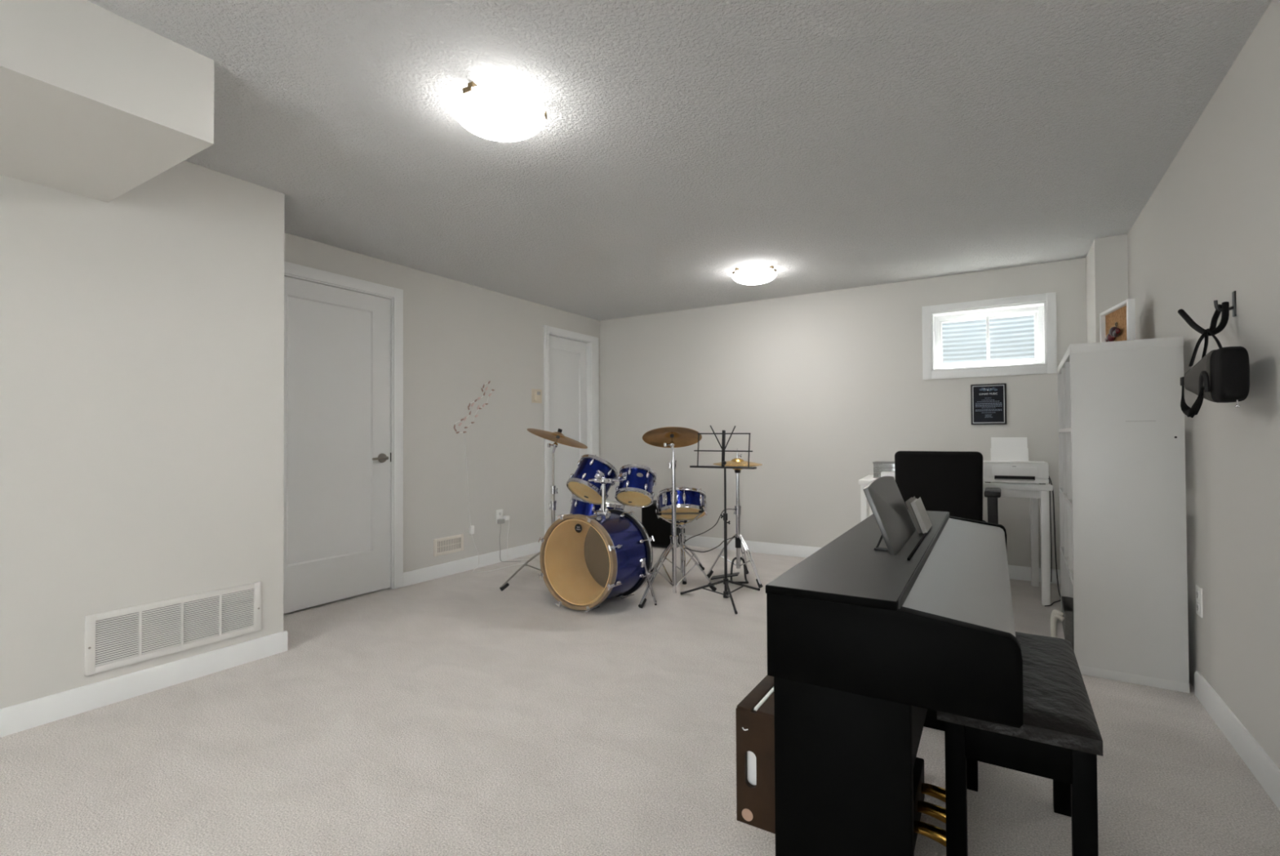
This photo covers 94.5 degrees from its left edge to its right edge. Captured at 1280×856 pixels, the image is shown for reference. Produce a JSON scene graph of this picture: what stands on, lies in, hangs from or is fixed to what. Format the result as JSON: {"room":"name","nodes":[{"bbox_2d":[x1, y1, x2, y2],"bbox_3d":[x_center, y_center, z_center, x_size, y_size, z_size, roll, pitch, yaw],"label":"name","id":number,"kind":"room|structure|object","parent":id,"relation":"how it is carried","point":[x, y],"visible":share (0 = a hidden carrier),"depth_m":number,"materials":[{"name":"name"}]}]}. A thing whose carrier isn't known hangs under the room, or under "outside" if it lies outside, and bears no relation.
{"room":"basement music room","nodes":[
{"label":"basement music room","id":0,"kind":"room"},
{"bbox_2d":[0,0,213,202],"bbox_3d":[-2.909,-1.078,0.337,0.905,0.275,4.312,-1,-1,32],"label":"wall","id":1,"kind":"structure","parent":0,"point":[95,103],"depth_m":1.79,"materials":[{"name":"white paint"}]},
{"bbox_2d":[0,160,287,737],"bbox_3d":[-3.398,-0.051,1.043,0.719,2.305,5.019,-1,-1,32],"label":"wall","id":2,"kind":"structure","parent":0,"point":[142,329],"depth_m":2.47,"materials":[{"name":"white paint"}]},
{"bbox_2d":[84,581,261,675],"bbox_3d":[-2.014,0.860,2.605,0.013,0.235,0.649,-1,-1,32],"label":"air vent","id":3,"kind":"object","parent":2,"relation":"in","point":[114,638],"visible":1,"depth_m":2.56,"materials":[{"name":"white metal"}]},
{"bbox_2d":[284,232,600,572],"bbox_3d":[-1.367,0.040,4.997,0.200,2.405,3.875,-1,-1,32],"label":"wall","id":4,"kind":"structure","parent":0,"point":[460,337],"depth_m":4.75,"materials":[{"name":"white paint"}]},
{"bbox_2d":[283,261,403,613],"bbox_3d":[-2.000,0.067,3.837,0.155,2.128,1.006,-1,-1,32],"label":"door","id":5,"kind":"structure","parent":4,"relation":"in","point":[343,520],"depth_m":3.88,"materials":[{"name":"white paint"}]},
{"bbox_2d":[433,533,463,556],"bbox_3d":[-1.482,0.907,4.591,0.008,0.132,0.289,-1,-1,32],"label":"air vent","id":6,"kind":"object","parent":4,"relation":"in","point":[447,544],"visible":1,"depth_m":4.59,"materials":[{"name":"white metal"}]},
{"bbox_2d":[403,540,542,586],"bbox_3d":[-1.294,1.092,4.889,0.014,0.098,1.541,-1,-1,32],"label":"baseboard","id":7,"kind":"structure","parent":4,"relation":"attached to","point":[417,575],"depth_m":4.73,"materials":[{"name":"white paint"}]},
{"bbox_2d":[453,380,529,572],"bbox_3d":[-1.220,0.370,4.844,0.219,1.536,0.632,-1,-1,39],"label":"string lights","id":8,"kind":"object","parent":4,"relation":"attached to","point":[471,526],"visible":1,"depth_m":4.77,"materials":[{"name":"white plastic"}]},
{"bbox_2d":[469,524,474,533],"bbox_3d":[-1.358,0.821,4.778,0.025,0.067,0.038,-1,-1,32],"label":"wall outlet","id":9,"kind":"object","parent":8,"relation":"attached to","point":[471,527],"depth_m":4.77,"materials":[{"name":"white plastic"}]},
{"bbox_2d":[496,508,502,523],"bbox_3d":[-1.198,0.755,5.056,0.008,0.118,0.076,-1,-1,32],"label":"wall outlet","id":10,"kind":"object","parent":4,"relation":"attached to","point":[499,512],"visible":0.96,"depth_m":5.05,"materials":[{"name":"white plastic"}]},
{"bbox_2d":[497,518,519,561],"bbox_3d":[-1.118,0.958,5.054,0.197,0.363,0.063,0,-1,-15],"label":"power cord","id":11,"kind":"object","parent":4,"relation":"attached to","point":[500,521],"visible":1,"depth_m":5.03,"materials":[{"name":"grey plastic"}]},
{"bbox_2d":[502,515,533,559],"bbox_3d":[-1.051,0.946,5.118,0.261,0.387,0.058,0,-1,-18],"label":"power cord","id":12,"kind":"object","parent":4,"relation":"attached to","point":[505,517],"visible":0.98,"depth_m":5.10,"materials":[{"name":"white plastic"}]},
{"bbox_2d":[531,388,542,403],"bbox_3d":[-0.947,-0.295,5.473,0.026,0.127,0.136,-1,-1,32],"label":"thermostat","id":13,"kind":"object","parent":4,"relation":"attached to","point":[536,394],"visible":1,"depth_m":5.45,"materials":[{"name":"beige plastic"}]},
{"bbox_2d":[543,324,599,534],"bbox_3d":[-0.716,0.094,5.954,0.127,2.116,0.866,-1,-1,32],"label":"door","id":14,"kind":"structure","parent":4,"relation":"in","point":[571,358],"depth_m":5.94,"materials":[{"name":"white paint"}]},
{"bbox_2d":[0,545,1279,855],"bbox_3d":[-0.816,1.153,1.417,5.300,0.120,8.780,-1,-1,32],"label":"floor","id":15,"kind":"structure","parent":0,"point":[459,713],"depth_m":2.01,"materials":[{"name":"carpet"}]},
{"bbox_2d":[499,428,562,591],"bbox_3d":[-0.700,0.569,4.266,0.589,1.126,0.265,0,-1,-7],"label":"cymbal stand","id":16,"kind":"object","parent":15,"relation":"on","point":[553,490],"visible":0.57,"depth_m":4.17,"materials":[{"name":"silver metal"}]},
{"bbox_2d":[526,427,587,448],"bbox_3d":[-0.583,0.076,4.177,0.421,0.145,0.444,0,-1,-23],"label":"cymbal","id":17,"kind":"object","parent":16,"relation":"attached to","point":[551,436],"visible":0.98,"depth_m":4.25,"materials":[{"name":"brown metal"}]},
{"bbox_2d":[537,476,657,612],"bbox_3d":[-0.289,0.719,3.804,0.732,0.806,0.506,-1,-1,33],"label":"bass drum","id":18,"kind":"object","parent":15,"relation":"on","point":[586,561],"visible":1,"depth_m":3.78,"materials":[{"name":"blue paint"}]},
{"bbox_2d":[565,453,618,505],"bbox_3d":[-0.320,0.352,4.018,0.299,0.350,0.360,-1,-1,40],"label":"tom drum","id":19,"kind":"object","parent":18,"relation":"attached to","point":[590,466],"visible":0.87,"depth_m":3.94,"materials":[{"name":"blue paint"}]},
{"bbox_2d":[614,462,657,508],"bbox_3d":[-0.026,0.384,3.916,0.251,0.308,0.321,-1,-1,15],"label":"tom drum","id":20,"kind":"object","parent":18,"relation":"attached to","point":[635,490],"visible":1,"depth_m":3.85,"materials":[{"name":"blue paint"}]},
{"bbox_2d":[569,493,625,515],"bbox_3d":[-0.358,0.810,4.457,0.495,0.639,0.423,0,-1,-19],"label":"tom drum","id":21,"kind":"object","parent":15,"relation":"on","point":[579,506],"depth_m":4.32,"materials":[{"name":"blue paint"}]},
{"bbox_2d":[641,499,684,546],"bbox_3d":[0.219,0.932,5.739,0.345,0.425,0.286,-1,-1,32],"label":"stool","id":22,"kind":"object","parent":15,"relation":"on","point":[660,528],"visible":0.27,"depth_m":5.64,"materials":[{"name":"black plastic"}]},
{"bbox_2d":[638,431,716,608],"bbox_3d":[0.144,0.559,3.946,0.525,1.129,0.622,-1,-1,32],"label":"cymbal stand","id":23,"kind":"object","parent":15,"relation":"on","point":[673,544],"visible":0.91,"depth_m":3.99,"materials":[{"name":"silver metal"}]},
{"bbox_2d":[642,426,702,447],"bbox_3d":[0.218,0.067,4.026,0.403,0.143,0.380,0,-1,-8],"label":"cymbal","id":24,"kind":"object","parent":23,"relation":"on","point":[683,437],"visible":0.99,"depth_m":4.06,"materials":[{"name":"brown metal"}]},
{"bbox_2d":[650,504,704,583],"bbox_3d":[0.339,0.847,4.459,0.476,0.565,0.395,0,-1,-18],"label":"stand","id":25,"kind":"object","parent":15,"relation":"on","point":[682,525],"visible":0.75,"depth_m":4.49,"materials":[{"name":"silver metal"}]},
{"bbox_2d":[655,504,704,528],"bbox_3d":[0.346,0.665,4.438,0.348,0.201,0.350,-1,-1,32],"label":"basket","id":26,"kind":"object","parent":25,"relation":"on","point":[682,525],"depth_m":4.40,"materials":[{"name":"silver metal"}]},
{"bbox_2d":[656,485,706,521],"bbox_3d":[0.314,0.576,4.470,0.386,0.302,0.403,0,-1,14],"label":"snare drum","id":27,"kind":"object","parent":25,"relation":"on","point":[691,500],"visible":0.88,"depth_m":4.36,"materials":[{"name":"blue paint"}]},
{"bbox_2d":[680,425,759,613],"bbox_3d":[0.521,0.550,3.914,0.507,1.136,0.594,-1,-1,32],"label":"music stand","id":28,"kind":"object","parent":15,"relation":"on","point":[726,593],"visible":1,"depth_m":3.87,"materials":[{"name":"black metal"}]},
{"bbox_2d":[706,448,763,587],"bbox_3d":[0.671,0.636,4.349,0.352,0.975,0.467,0,-1,-3],"label":"stand","id":29,"kind":"object","parent":15,"relation":"on","point":[737,512],"visible":0.94,"depth_m":4.32,"materials":[{"name":"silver metal"}]},
{"bbox_2d":[683,508,736,542],"bbox_3d":[0.499,0.727,4.354,0.415,0.276,0.077,-1,-1,25],"label":"cable","id":30,"kind":"object","parent":29,"relation":"hanging from","point":[726,508],"visible":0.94,"depth_m":4.35,"materials":[{"name":"black rubber"}]},
{"bbox_2d":[684,535,737,551],"bbox_3d":[0.510,0.851,4.370,0.415,0.129,0.059,-1,-1,24],"label":"cable","id":31,"kind":"object","parent":29,"relation":"hanging from","point":[736,535],"visible":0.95,"depth_m":4.35,"materials":[{"name":"black rubber"}]},
{"bbox_2d":[713,462,762,470],"bbox_3d":[0.715,0.286,4.335,0.356,0.046,0.356,1,1,32],"label":"cymbal","id":32,"kind":"object","parent":29,"relation":"on","point":[713,463],"visible":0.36,"depth_m":4.23,"materials":[{"name":"brown metal"}]},
{"bbox_2d":[714,457,761,466],"bbox_3d":[0.715,0.244,4.335,0.356,0.046,0.356,1,1,32],"label":"cymbal","id":33,"kind":"object","parent":29,"relation":"attached to","point":[735,461],"visible":0.9,"depth_m":4.25,"materials":[{"name":"brown metal"}]},
{"bbox_2d":[735,674,775,833],"bbox_3d":[0.496,0.932,1.779,0.253,0.317,0.474,-1,-1,32],"label":"wooden crate","id":34,"kind":"object","parent":15,"relation":"on","point":[755,729],"visible":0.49,"depth_m":1.62,"materials":[{"name":"brown wood"}]},
{"bbox_2d":[746,685,773,784],"bbox_3d":[0.490,0.925,1.779,0.208,0.299,0.420,-1,-1,32],"label":"paper stack","id":35,"kind":"object","parent":34,"relation":"on","point":[751,757],"visible":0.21,"depth_m":1.65,"materials":[{"name":"white paper"}]},
{"bbox_2d":[765,475,1023,855],"bbox_3d":[0.761,0.610,1.593,0.410,0.954,1.351,-1,-1,31],"label":"digital piano","id":36,"kind":"object","parent":15,"relation":"on","point":[888,625],"visible":0.92,"depth_m":1.06,"materials":[{"name":"black wood"}]},
{"bbox_2d":[905,495,922,533],"bbox_3d":[0.815,0.254,1.746,0.044,0.092,0.151,-1,-1,32],"label":"notebook","id":37,"kind":"object","parent":36,"relation":"on","point":[910,500],"visible":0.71,"depth_m":1.68,"materials":[{"name":"grey paper"}]},
{"bbox_2d":[910,497,932,533],"bbox_3d":[0.831,0.255,1.746,0.045,0.088,0.151,-1,-1,32],"label":"notebook","id":38,"kind":"object","parent":36,"relation":"on","point":[921,513],"visible":1,"depth_m":1.70,"materials":[{"name":"grey paper"}]},
{"bbox_2d":[894,450,1000,524],"bbox_3d":[1.951,0.627,3.824,0.656,0.966,0.583,-1,-1,32],"label":"office chair","id":39,"kind":"object","parent":15,"relation":"on","point":[951,482],"visible":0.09,"depth_m":3.55,"materials":[{"name":"black fabric"}]},
{"bbox_2d":[858,474,1053,604],"bbox_3d":[2.189,0.738,4.182,1.135,0.750,0.600,-1,-1,28],"label":"desk","id":40,"kind":"object","parent":15,"relation":"on","point":[1033,491],"visible":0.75,"depth_m":3.76,"materials":[{"name":"white laminate"}]},
{"bbox_2d":[872,461,894,478],"bbox_3d":[1.837,0.308,4.332,0.244,0.118,0.168,-1,-1,32],"label":"desk organizer","id":41,"kind":"object","parent":40,"relation":"on","point":[874,462],"visible":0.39,"depth_m":4.33,"materials":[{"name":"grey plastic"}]},
{"bbox_2d":[880,471,895,479],"bbox_3d":[1.769,0.340,4.209,0.098,0.052,0.060,-1,-1,32],"label":"box","id":42,"kind":"object","parent":40,"relation":"on","point":[882,473],"visible":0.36,"depth_m":4.18,"materials":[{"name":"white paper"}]},
{"bbox_2d":[982,448,1048,484],"bbox_3d":[2.468,0.247,3.916,0.360,0.222,0.292,-1,-1,28],"label":"printer","id":43,"kind":"object","parent":40,"relation":"on","point":[1003,471],"visible":0.88,"depth_m":3.80,"materials":[{"name":"white plastic"}]},
{"bbox_2d":[991,436,1028,460],"bbox_3d":[2.511,0.148,4.026,0.210,0.169,0.053,-1,-1,28],"label":"paper sheets","id":44,"kind":"object","parent":43,"relation":"on","point":[1002,448],"visible":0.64,"depth_m":4.03,"materials":[{"name":"white paper"}]},
{"bbox_2d":[995,478,1034,480],"bbox_3d":[2.402,0.333,3.797,0.212,0.009,0.022,-1,-1,28],"label":"tray","id":45,"kind":"object","parent":43,"relation":"on","point":[996,479],"depth_m":3.79,"materials":[{"name":"grey plastic"}]},
{"bbox_2d":[1048,477,1052,582],"bbox_3d":[2.850,0.703,4.117,0.113,0.752,0.020,0,-1,-44],"label":"cord","id":46,"kind":"object","parent":40,"relation":"hanging from","point":[1048,477],"visible":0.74,"depth_m":4.12,"materials":[{"name":"black rubber"}]},
{"bbox_2d":[1044,475,1061,606],"bbox_3d":[2.687,0.710,3.848,0.079,0.791,0.527,-1,-1,37],"label":"power cord","id":47,"kind":"object","parent":40,"relation":"hanging from","point":[1049,476],"visible":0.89,"depth_m":4.02,"materials":[{"name":"plastic"}]},
{"bbox_2d":[937,631,1102,855],"bbox_3d":[0.943,0.836,1.492,0.289,0.497,0.640,-1,-1,32],"label":"piano bench","id":48,"kind":"object","parent":15,"relation":"on","point":[1059,739],"visible":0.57,"depth_m":1.26,"materials":[{"name":"black wood"}]},
{"bbox_2d":[1057,336,1189,692],"bbox_3d":[2.400,0.362,3.018,0.382,1.470,1.121,-1,-1,33],"label":"cube shelf","id":49,"kind":"object","parent":15,"relation":"on","point":[1122,482],"visible":0.88,"depth_m":2.55,"materials":[{"name":"grey laminate"}]},
{"bbox_2d":[1050,595,1074,650],"bbox_3d":[2.137,0.947,2.747,0.385,0.228,0.297,-1,-1,32],"label":"storage bin","id":50,"kind":"object","parent":49,"relation":"in","point":[1065,615],"visible":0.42,"depth_m":2.78,"materials":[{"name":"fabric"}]},
{"bbox_2d":[1099,297,1135,342],"bbox_3d":[2.650,-0.523,3.292,0.032,0.305,0.405,-1,-1,21],"label":"frame","id":51,"kind":"object","parent":49,"relation":"on","point":[1123,313],"visible":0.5,"depth_m":3.24,"materials":[{"name":"white paint"}]},
{"bbox_2d":[1105,321,1120,342],"bbox_3d":[2.643,-0.531,3.307,0.042,0.116,0.163,-1,-1,20],"label":"ornament","id":52,"kind":"object","parent":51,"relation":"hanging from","point":[1114,332],"visible":0.92,"depth_m":3.29,"materials":[{"name":"brown metal"}]},
{"bbox_2d":[86,0,1271,320],"bbox_3d":[-0.776,-1.286,1.534,5.300,0.150,8.980,-1,-1,32],"label":"ceiling","id":53,"kind":"structure","parent":0,"point":[681,145],"depth_m":2.38,"materials":[{"name":"white paint"}]},
{"bbox_2d":[451,81,546,142],"bbox_3d":[-0.519,-1.152,2.197,0.343,0.102,0.340,0,-1,-3],"label":"ceiling light","id":54,"kind":"object","parent":53,"relation":"attached to","point":[492,112],"visible":1,"depth_m":2.12,"materials":[{"name":"white glass"}]},
{"bbox_2d":[731,264,777,284],"bbox_3d":[0.853,-1.131,4.418,0.340,0.102,0.343,0,-1,11],"label":"ceiling light","id":55,"kind":"object","parent":53,"relation":"attached to","point":[754,274],"visible":1,"depth_m":4.32,"materials":[{"name":"white glass"}]},
{"bbox_2d":[600,257,1086,569],"bbox_3d":[1.514,-0.021,5.267,4.668,2.305,0.200,-1,-1,32],"label":"wall","id":56,"kind":"structure","parent":0,"point":[825,386],"depth_m":5.16,"materials":[{"name":"white paint"}]},
{"bbox_2d":[684,534,1060,583],"bbox_3d":[1.361,1.082,5.225,4.185,0.098,0.014,-1,-1,32],"label":"baseboard","id":57,"kind":"structure","parent":56,"relation":"attached to","point":[1019,572],"depth_m":5.28,"materials":[{"name":"white paint"}]},
{"bbox_2d":[970,382,1006,424],"bbox_3d":[2.624,-0.178,4.458,0.231,0.306,0.020,-1,-1,32],"label":"wall plaque","id":58,"kind":"object","parent":56,"relation":"attached to","point":[988,401],"visible":1,"depth_m":4.45,"materials":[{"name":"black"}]},
{"bbox_2d":[979,386,997,391],"bbox_3d":[2.619,-0.290,4.452,0.122,0.026,0.002,-1,-1,32],"label":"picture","id":59,"kind":"object","parent":58,"relation":"attached to","point":[981,388],"depth_m":4.45},
{"bbox_2d":[975,397,1001,417],"bbox_3d":[2.619,-0.153,4.449,0.172,0.146,0.001,-1,-1,32],"label":"print","id":60,"kind":"object","parent":58,"relation":"attached to","point":[984,406],"depth_m":4.45,"materials":[{"name":"black paper"}]},
{"bbox_2d":[921,292,1057,379],"bbox_3d":[2.666,-0.677,4.556,0.872,0.580,0.216,-1,-1,32],"label":"window","id":61,"kind":"structure","parent":56,"relation":"in","point":[1045,328],"depth_m":4.49,"materials":[{"name":"white paint"}]},
{"bbox_2d":[942,315,1035,363],"bbox_3d":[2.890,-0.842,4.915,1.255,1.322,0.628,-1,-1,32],"label":"window blind","id":62,"kind":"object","parent":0,"point":[1012,337],"depth_m":5.17,"materials":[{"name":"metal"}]},
{"bbox_2d":[1085,234,1128,342],"bbox_3d":[3.087,-0.048,3.906,0.163,2.305,0.474,-1,-1,32],"label":"column","id":63,"kind":"structure","parent":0,"point":[1106,259],"depth_m":3.73,"materials":[{"name":"white paint"}]},
{"bbox_2d":[1127,0,1279,768],"bbox_3d":[1.099,-0.083,0.370,0.150,2.305,8.580,-1,-1,32],"label":"wall","id":64,"kind":"structure","parent":0,"point":[1209,230],"depth_m":2.02,"materials":[{"name":"white paint"}]},
{"bbox_2d":[1195,583,1203,617],"bbox_3d":[2.257,0.698,2.392,0.008,0.118,0.076,-1,-1,32],"label":"wall outlet","id":65,"kind":"object","parent":64,"relation":"attached to","point":[1199,611],"visible":1,"depth_m":2.38,"materials":[{"name":"white plastic"}]},
{"bbox_2d":[1195,588,1199,599],"bbox_3d":[2.255,0.672,2.393,0.003,0.036,0.034,-1,-1,32],"label":"receptacle","id":66,"kind":"object","parent":65,"relation":"attached to","point":[1197,589],"depth_m":2.40,"materials":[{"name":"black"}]},
{"bbox_2d":[1196,601,1199,612],"bbox_3d":[2.255,0.724,2.393,0.003,0.036,0.034,-1,-1,32],"label":"receptacle","id":67,"kind":"object","parent":65,"relation":"attached to","point":[1197,602],"depth_m":2.39,"materials":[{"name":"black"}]},
{"bbox_2d":[1177,301,1249,417],"bbox_3d":[1.896,-0.240,1.960,0.147,0.414,0.577,-1,-1,32],"label":"shoulder bag","id":68,"kind":"object","parent":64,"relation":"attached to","point":[1222,375],"visible":1,"depth_m":1.81,"materials":[{"name":"black fabric"}]},
{"bbox_2d":[1213,290,1236,316],"bbox_3d":[1.979,-0.417,2.004,0.054,0.085,0.024,-1,-1,32],"label":"wall hook","id":69,"kind":"object","parent":64,"relation":"attached to","point":[1233,307],"visible":0.84,"depth_m":1.99,"materials":[{"name":"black metal"}]},
{"bbox_2d":[1194,670,1279,809],"bbox_3d":[0.532,1.013,-0.418,0.014,0.098,6.662,-1,-1,32],"label":"baseboard","id":70,"kind":"structure","parent":64,"relation":"attached to","point":[1258,761],"depth_m":1.95,"materials":[{"name":"white paint"}]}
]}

